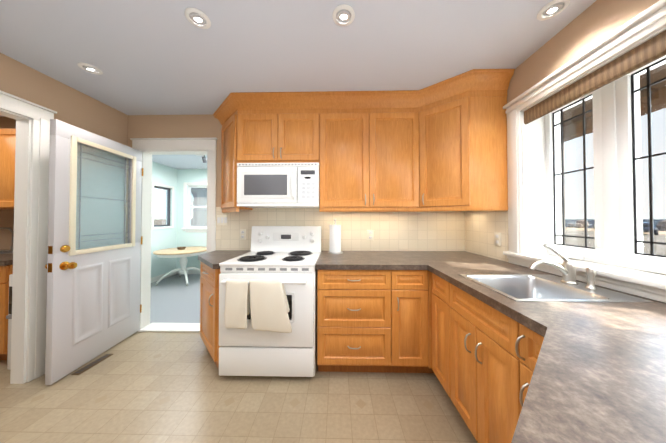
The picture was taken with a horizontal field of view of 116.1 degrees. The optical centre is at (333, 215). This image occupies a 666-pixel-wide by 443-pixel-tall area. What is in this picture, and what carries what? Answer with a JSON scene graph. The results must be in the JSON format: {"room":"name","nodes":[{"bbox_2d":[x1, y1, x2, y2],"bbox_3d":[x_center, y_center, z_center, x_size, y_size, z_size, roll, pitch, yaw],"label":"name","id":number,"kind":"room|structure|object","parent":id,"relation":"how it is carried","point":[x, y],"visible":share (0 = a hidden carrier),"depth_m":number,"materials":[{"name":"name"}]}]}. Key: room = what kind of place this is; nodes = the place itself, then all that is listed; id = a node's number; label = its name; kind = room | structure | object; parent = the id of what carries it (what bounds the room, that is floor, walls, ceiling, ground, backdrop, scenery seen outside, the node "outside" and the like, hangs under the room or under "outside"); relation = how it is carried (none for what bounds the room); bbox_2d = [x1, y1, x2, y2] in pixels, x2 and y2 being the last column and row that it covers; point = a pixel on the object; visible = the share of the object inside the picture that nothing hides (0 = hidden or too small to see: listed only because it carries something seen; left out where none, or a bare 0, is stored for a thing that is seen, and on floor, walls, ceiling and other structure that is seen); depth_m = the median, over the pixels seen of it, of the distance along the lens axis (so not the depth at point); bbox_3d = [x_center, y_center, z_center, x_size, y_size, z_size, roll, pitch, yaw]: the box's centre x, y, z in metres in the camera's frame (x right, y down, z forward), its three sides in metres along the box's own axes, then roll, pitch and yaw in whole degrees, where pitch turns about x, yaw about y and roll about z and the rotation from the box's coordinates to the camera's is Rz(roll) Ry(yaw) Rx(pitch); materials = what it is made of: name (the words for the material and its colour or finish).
{"room":"kitchen","nodes":[
{"label":"kitchen","id":0,"kind":"room"},
{"bbox_2d":[0,53,127,248],"bbox_3d":[-2.463,0.047,0.312,0.100,2.460,4.130,0,-1,1],"label":"wall","id":1,"kind":"structure","parent":0,"point":[73,107],"depth_m":1.98,"materials":[{"name":"beige paint"}]},
{"bbox_2d":[0,90,56,383],"bbox_3d":[-2.430,0.199,1.136,0.136,2.178,1.231,0,-1,1],"label":"door frame","id":2,"kind":"structure","parent":1,"relation":"attached to","point":[29,282],"depth_m":1.62,"materials":[{"name":"white paint"}]},
{"bbox_2d":[0,114,221,249],"bbox_3d":[-1.516,0.077,2.418,6.350,2.460,0.120,0,-1,1],"label":"wall","id":3,"kind":"structure","parent":0,"point":[177,126],"depth_m":2.38,"materials":[{"name":"beige paint"}]},
{"bbox_2d":[0,128,15,209],"bbox_3d":[-3.492,-0.466,2.230,1.006,0.800,0.349,0,-1,1],"label":"upper cabinet","id":4,"kind":"object","parent":3,"relation":"attached to","point":[7,160],"visible":0.21,"depth_m":2.05,"materials":[{"name":"brown wood"}]},
{"bbox_2d":[45,119,142,384],"bbox_3d":[-2.157,0.277,1.973,0.190,2.023,0.789,0,-1,1],"label":"door","id":5,"kind":"structure","parent":3,"relation":"in","point":[93,307],"depth_m":1.81,"materials":[{"name":"grey paint"}]},
{"bbox_2d":[130,138,217,331],"bbox_3d":[-1.815,0.216,2.420,0.988,2.182,0.184,0,-1,1],"label":"door frame","id":6,"kind":"structure","parent":3,"relation":"attached to","point":[148,147],"depth_m":2.37,"materials":[{"name":"white paint"}]},
{"bbox_2d":[216,207,464,250],"bbox_3d":[0.058,0.150,2.322,2.781,0.490,0.008,0,-1,1],"label":"tile backsplash","id":7,"kind":"structure","parent":3,"relation":"attached to","point":[422,231],"depth_m":2.31,"materials":[{"name":"beige tile"}]},
{"bbox_2d":[217,215,227,224],"bbox_3d":[-1.257,0.056,2.341,0.120,0.115,0.008,0,-1,1],"label":"switch plate","id":8,"kind":"object","parent":7,"relation":"attached to","point":[222,219],"visible":1,"depth_m":2.34,"materials":[{"name":"beige plastic"}]},
{"bbox_2d":[240,229,245,239],"bbox_3d":[-1.022,0.216,2.334,0.070,0.115,0.008,0,-1,1],"label":"electrical outlet","id":9,"kind":"object","parent":7,"relation":"attached to","point":[242,234],"visible":1,"depth_m":2.33,"materials":[{"name":"beige plastic"}]},
{"bbox_2d":[367,230,372,239],"bbox_3d":[0.407,0.220,2.305,0.070,0.115,0.008,0,-1,1],"label":"electrical outlet","id":10,"kind":"object","parent":7,"relation":"attached to","point":[369,234],"visible":1,"depth_m":2.30,"materials":[{"name":"beige plastic"}]},
{"bbox_2d":[213,69,514,212],"bbox_3d":[0.031,-0.595,2.038,2.822,1.123,0.749,0,-1,1],"label":"upper cabinet","id":11,"kind":"object","parent":3,"relation":"attached to","point":[441,146],"visible":0.98,"depth_m":1.98,"materials":[{"name":"brown wood"}]},
{"bbox_2d":[237,163,319,207],"bbox_3d":[-0.526,-0.289,2.115,0.778,0.412,0.438,0,-1,1],"label":"over-the-range microwave","id":12,"kind":"object","parent":11,"relation":"attached to","point":[278,185],"visible":0.94,"depth_m":1.95,"materials":[{"name":"white plastic"}]},
{"bbox_2d":[151,161,176,277],"bbox_3d":[-3.667,0.124,3.631,0.120,2.400,2.220,0,-1,1],"label":"wall","id":13,"kind":"structure","parent":0,"point":[163,238],"depth_m":4.41,"materials":[{"name":"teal paint"}]},
{"bbox_2d":[151,182,173,229],"bbox_3d":[-3.618,-0.180,4.364,0.090,0.930,0.560,0,-1,1],"label":"sunroom window","id":14,"kind":"structure","parent":13,"relation":"in","point":[167,225],"depth_m":4.44,"materials":[{"name":"white paint"}]},
{"bbox_2d":[151,272,175,282],"bbox_3d":[-3.600,1.274,3.608,0.015,0.100,2.190,0,-1,1],"label":"baseboard","id":15,"kind":"structure","parent":13,"relation":"attached to","point":[155,278],"depth_m":4.26,"materials":[{"name":"white paint"}]},
{"bbox_2d":[152,155,206,168],"bbox_3d":[-2.186,-1.105,3.679,3.080,0.060,2.340,0,-1,1],"label":"ceiling","id":16,"kind":"structure","parent":0,"point":[184,161],"depth_m":4.12,"materials":[{"name":"white paint"}]},
{"bbox_2d":[196,155,206,162],"bbox_3d":[-2.167,-0.997,3.640,0.500,0.157,0.103,0,-1,1],"label":"track light","id":17,"kind":"object","parent":16,"relation":"attached to","point":[204,159],"visible":0.31,"depth_m":3.63,"materials":[{"name":"white plastic"}]},
{"bbox_2d":[176,169,206,269],"bbox_3d":[-2.164,0.141,4.771,3.080,2.400,0.120,0,-1,1],"label":"wall","id":18,"kind":"structure","parent":0,"point":[188,239],"depth_m":4.74,"materials":[{"name":"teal paint"}]},
{"bbox_2d":[176,270,199,273],"bbox_3d":[-2.166,1.289,4.686,2.840,0.100,0.015,0,-1,1],"label":"baseboard","id":19,"kind":"structure","parent":18,"relation":"attached to","point":[189,271],"depth_m":4.70,"materials":[{"name":"white paint"}]},
{"bbox_2d":[181,182,206,231],"bbox_3d":[-2.875,-0.180,4.745,1.140,1.140,0.130,0,-1,1],"label":"sunroom window","id":20,"kind":"structure","parent":18,"relation":"in","point":[198,228],"depth_m":4.73,"materials":[{"name":"white paint"}]},
{"bbox_2d":[0,274,477,442],"bbox_3d":[-1.534,1.324,1.505,6.350,0.060,6.590,0,-1,1],"label":"floor","id":21,"kind":"structure","parent":0,"point":[155,387],"depth_m":1.43,"materials":[{"name":"tile"}]},
{"bbox_2d":[0,265,12,359],"bbox_3d":[-3.398,0.867,2.067,1.200,0.869,0.632,0,-1,1],"label":"base cabinet","id":22,"kind":"object","parent":21,"relation":"on","point":[6,271],"visible":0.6,"depth_m":1.78,"materials":[{"name":"brown wood"}]},
{"bbox_2d":[0,227,13,265],"bbox_3d":[-3.390,0.337,2.081,1.215,0.431,0.619,0,-1,1],"label":"countertop","id":23,"kind":"structure","parent":22,"relation":"on","point":[6,257],"depth_m":2.02,"materials":[{"name":"laminate"}]},
{"bbox_2d":[6,274,12,369],"bbox_3d":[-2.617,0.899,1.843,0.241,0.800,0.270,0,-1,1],"label":"dishwasher","id":24,"kind":"object","parent":21,"relation":"on","point":[9,316],"visible":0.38,"depth_m":1.74,"materials":[{"name":"white metal"}]},
{"bbox_2d":[71,354,112,374],"bbox_3d":[-2.095,1.294,1.812,0.065,0.008,0.260,0,-1,1],"label":"floor vent","id":25,"kind":"object","parent":21,"relation":"in","point":[90,365],"visible":1,"depth_m":1.80,"materials":[{"name":"brown metal"}]},
{"bbox_2d":[153,246,206,285],"bbox_3d":[-3.036,1.012,4.196,0.940,0.639,0.940,0,-1,1],"label":"pedestal table","id":26,"kind":"object","parent":21,"relation":"on","point":[182,254],"visible":0.83,"depth_m":4.04,"materials":[{"name":"white wood"}]},
{"bbox_2d":[200,261,220,369],"bbox_3d":[-1.109,0.866,2.005,0.411,0.869,0.665,0,-1,1],"label":"base cabinet","id":27,"kind":"object","parent":21,"relation":"on","point":[209,306],"visible":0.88,"depth_m":1.77,"materials":[{"name":"brown wood"}]},
{"bbox_2d":[198,250,250,268],"bbox_3d":[-1.118,0.411,1.995,0.432,0.040,0.699,0,-1,1],"label":"countertop","id":28,"kind":"structure","parent":27,"relation":"on","point":[214,259],"depth_m":1.97,"materials":[{"name":"laminate"}]},
{"bbox_2d":[219,226,321,376],"bbox_3d":[-0.521,0.707,1.911,0.760,1.185,0.776,0,-1,1],"label":"range","id":29,"kind":"object","parent":21,"relation":"on","point":[268,305],"visible":1,"depth_m":1.61,"materials":[{"name":"white metal"}]},
{"bbox_2d":[317,270,433,372],"bbox_3d":[0.360,0.866,1.952,0.969,0.869,0.712,0,-1,1],"label":"base cabinet","id":30,"kind":"object","parent":21,"relation":"on","point":[374,320],"visible":0.94,"depth_m":1.63,"materials":[{"name":"brown wood"}]},
{"bbox_2d":[431,272,498,423],"bbox_3d":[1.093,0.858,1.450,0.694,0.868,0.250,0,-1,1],"label":"base cabinet","id":31,"kind":"object","parent":21,"relation":"on","point":[484,358],"depth_m":1.16,"materials":[{"name":"brown wood"}]},
{"bbox_2d":[315,244,665,442],"bbox_3d":[0.640,0.362,1.155,1.586,0.404,2.309,0,-1,1],"label":"countertop","id":32,"kind":"structure","parent":31,"relation":"on","point":[599,374],"depth_m":0.62,"materials":[{"name":"laminate"}]},
{"bbox_2d":[328,219,342,253],"bbox_3d":[0.016,0.214,2.166,0.160,0.356,0.160,0,-1,1],"label":"paper towel holder","id":33,"kind":"object","parent":32,"relation":"on","point":[335,239],"visible":1,"depth_m":2.11,"materials":[{"name":"white paper"}]},
{"bbox_2d":[459,274,652,301],"bbox_3d":[1.089,0.469,1.111,0.580,0.190,0.430,0,-1,1],"label":"sink","id":34,"kind":"object","parent":32,"relation":"in","point":[513,287],"depth_m":1.18,"materials":[{"name":"grey metal"}]},
{"bbox_2d":[529,244,596,289],"bbox_3d":[1.211,0.267,1.110,0.249,0.214,0.148,0,-1,1],"label":"faucet","id":35,"kind":"object","parent":32,"relation":"on","point":[568,268],"depth_m":1.13,"materials":[{"name":"silver metal"}]},
{"bbox_2d":[499,312,543,442],"bbox_3d":[1.077,0.847,0.644,0.694,0.868,0.463,0,-1,1],"label":"base cabinet","id":36,"kind":"object","parent":21,"relation":"on","point":[519,346],"depth_m":0.85,"materials":[{"name":"brown wood"}]},
{"bbox_2d":[0,0,595,116],"bbox_3d":[-1.557,-1.213,0.372,6.350,0.060,4.250,0,-1,1],"label":"ceiling","id":37,"kind":"structure","parent":0,"point":[156,57],"depth_m":1.42,"materials":[{"name":"white paint"}]},
{"bbox_2d":[77,62,102,74],"bbox_3d":[-1.927,-1.163,1.644,0.132,0.029,0.132,0,-1,1],"label":"recessed light","id":38,"kind":"object","parent":37,"relation":"in","point":[89,68],"visible":1,"depth_m":1.63,"materials":[{"name":"white plastic"}]},
{"bbox_2d":[184,7,210,28],"bbox_3d":[-0.805,-1.168,1.232,0.132,0.029,0.132,0,-1,1],"label":"recessed light","id":39,"kind":"object","parent":37,"relation":"in","point":[196,17],"visible":1,"depth_m":1.22,"materials":[{"name":"white plastic"}]},
{"bbox_2d":[332,4,354,26],"bbox_3d":[0.058,-1.169,1.214,0.132,0.029,0.132,0,-1,1],"label":"recessed light","id":40,"kind":"object","parent":37,"relation":"in","point":[345,14],"visible":1,"depth_m":1.21,"materials":[{"name":"white plastic"}]},
{"bbox_2d":[537,0,569,20],"bbox_3d":[1.242,-1.169,1.176,0.132,0.029,0.132,0,-1,1],"label":"recessed light","id":41,"kind":"object","parent":37,"relation":"in","point":[553,8],"visible":1,"depth_m":1.17,"materials":[{"name":"white plastic"}]},
{"bbox_2d":[507,0,658,102],"bbox_3d":[1.516,0.045,0.233,0.200,2.460,4.130,0,-1,1],"label":"wall","id":42,"kind":"structure","parent":0,"point":[596,21],"depth_m":1.23,"materials":[{"name":"beige paint"}]},
{"bbox_2d":[465,211,507,261],"bbox_3d":[1.447,0.160,1.993,0.008,0.460,0.592,0,-1,1],"label":"tile backsplash","id":43,"kind":"structure","parent":42,"relation":"attached to","point":[481,227],"depth_m":1.96,"materials":[{"name":"beige tile"}]},
{"bbox_2d":[494,232,500,245],"bbox_3d":[1.435,0.208,1.817,0.008,0.114,0.070,0,-1,1],"label":"outlet","id":44,"kind":"object","parent":43,"relation":"attached to","point":[497,239],"visible":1,"depth_m":1.81,"materials":[{"name":"beige plastic"}]},
{"bbox_2d":[503,0,665,302],"bbox_3d":[1.487,-0.273,0.793,0.220,1.288,1.856,0,-1,1],"label":"window","id":45,"kind":"structure","parent":42,"relation":"in","point":[527,217],"depth_m":1.48,"materials":[{"name":"white paint"}]},
{"bbox_2d":[524,30,665,124],"bbox_3d":[1.443,-0.750,0.801,0.024,0.102,1.560,0,-1,1],"label":"blind valance","id":46,"kind":"object","parent":45,"relation":"attached to","point":[645,53],"visible":1,"depth_m":1.10,"materials":[{"name":"brown fabric"}]},
{"bbox_2d":[545,55,665,274],"bbox_3d":[1.624,-0.267,0.790,0.100,1.100,1.592,0,-1,1],"label":"casement","id":47,"kind":"object","parent":45,"relation":"in","point":[617,184],"visible":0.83,"depth_m":1.19,"materials":[{"name":"white plastic"}]},
{"label":"outside","id":48,"kind":"structure","parent":0,"visible":0},
{"bbox_2d":[154,219,665,274],"bbox_3d":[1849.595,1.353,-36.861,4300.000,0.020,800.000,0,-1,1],"label":"ground","id":49,"kind":"structure","parent":48,"point":[581,242],"depth_m":21.32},
{"bbox_2d":[191,188,206,225],"bbox_3d":[-4.022,-0.735,13.493,7.300,5.600,7.600,0,-1,1],"label":"neighbor house","id":50,"kind":"structure","parent":49,"relation":"on","point":[196,200],"depth_m":10.04,"materials":[{"name":"grey"}]},
{"bbox_2d":[553,141,565,255],"bbox_3d":[2.931,0.380,2.976,0.380,3.069,0.380,0,-1,1],"label":"porch column","id":51,"kind":"structure","parent":49,"relation":"on","point":[564,195],"depth_m":2.79,"materials":[{"name":"white"}]},
{"bbox_2d":[560,63,665,141],"bbox_3d":[2.374,-1.183,0.368,1.490,0.280,6.000,0,-1,1],"label":"porch roof","id":52,"kind":"structure","parent":51,"relation":"on","point":[643,95],"depth_m":2.02,"materials":[{"name":"brown"}]},
{"bbox_2d":[567,220,665,230],"bbox_3d":[47.614,1.660,33.974,6.491,1.998,64.068,0,-1,1],"label":"shrubs","id":53,"kind":"object","parent":49,"relation":"on","point":[661,225],"depth_m":39.68,"materials":[{"name":"brown plant"}]},
{"bbox_2d":[643,222,657,234],"bbox_3d":[36.459,1.536,24.660,4.400,1.380,1.940,1,-1,-39],"label":"car","id":54,"kind":"object","parent":49,"relation":"on","point":[648,229],"depth_m":23.13,"materials":[{"name":"black paint"}]}
]}

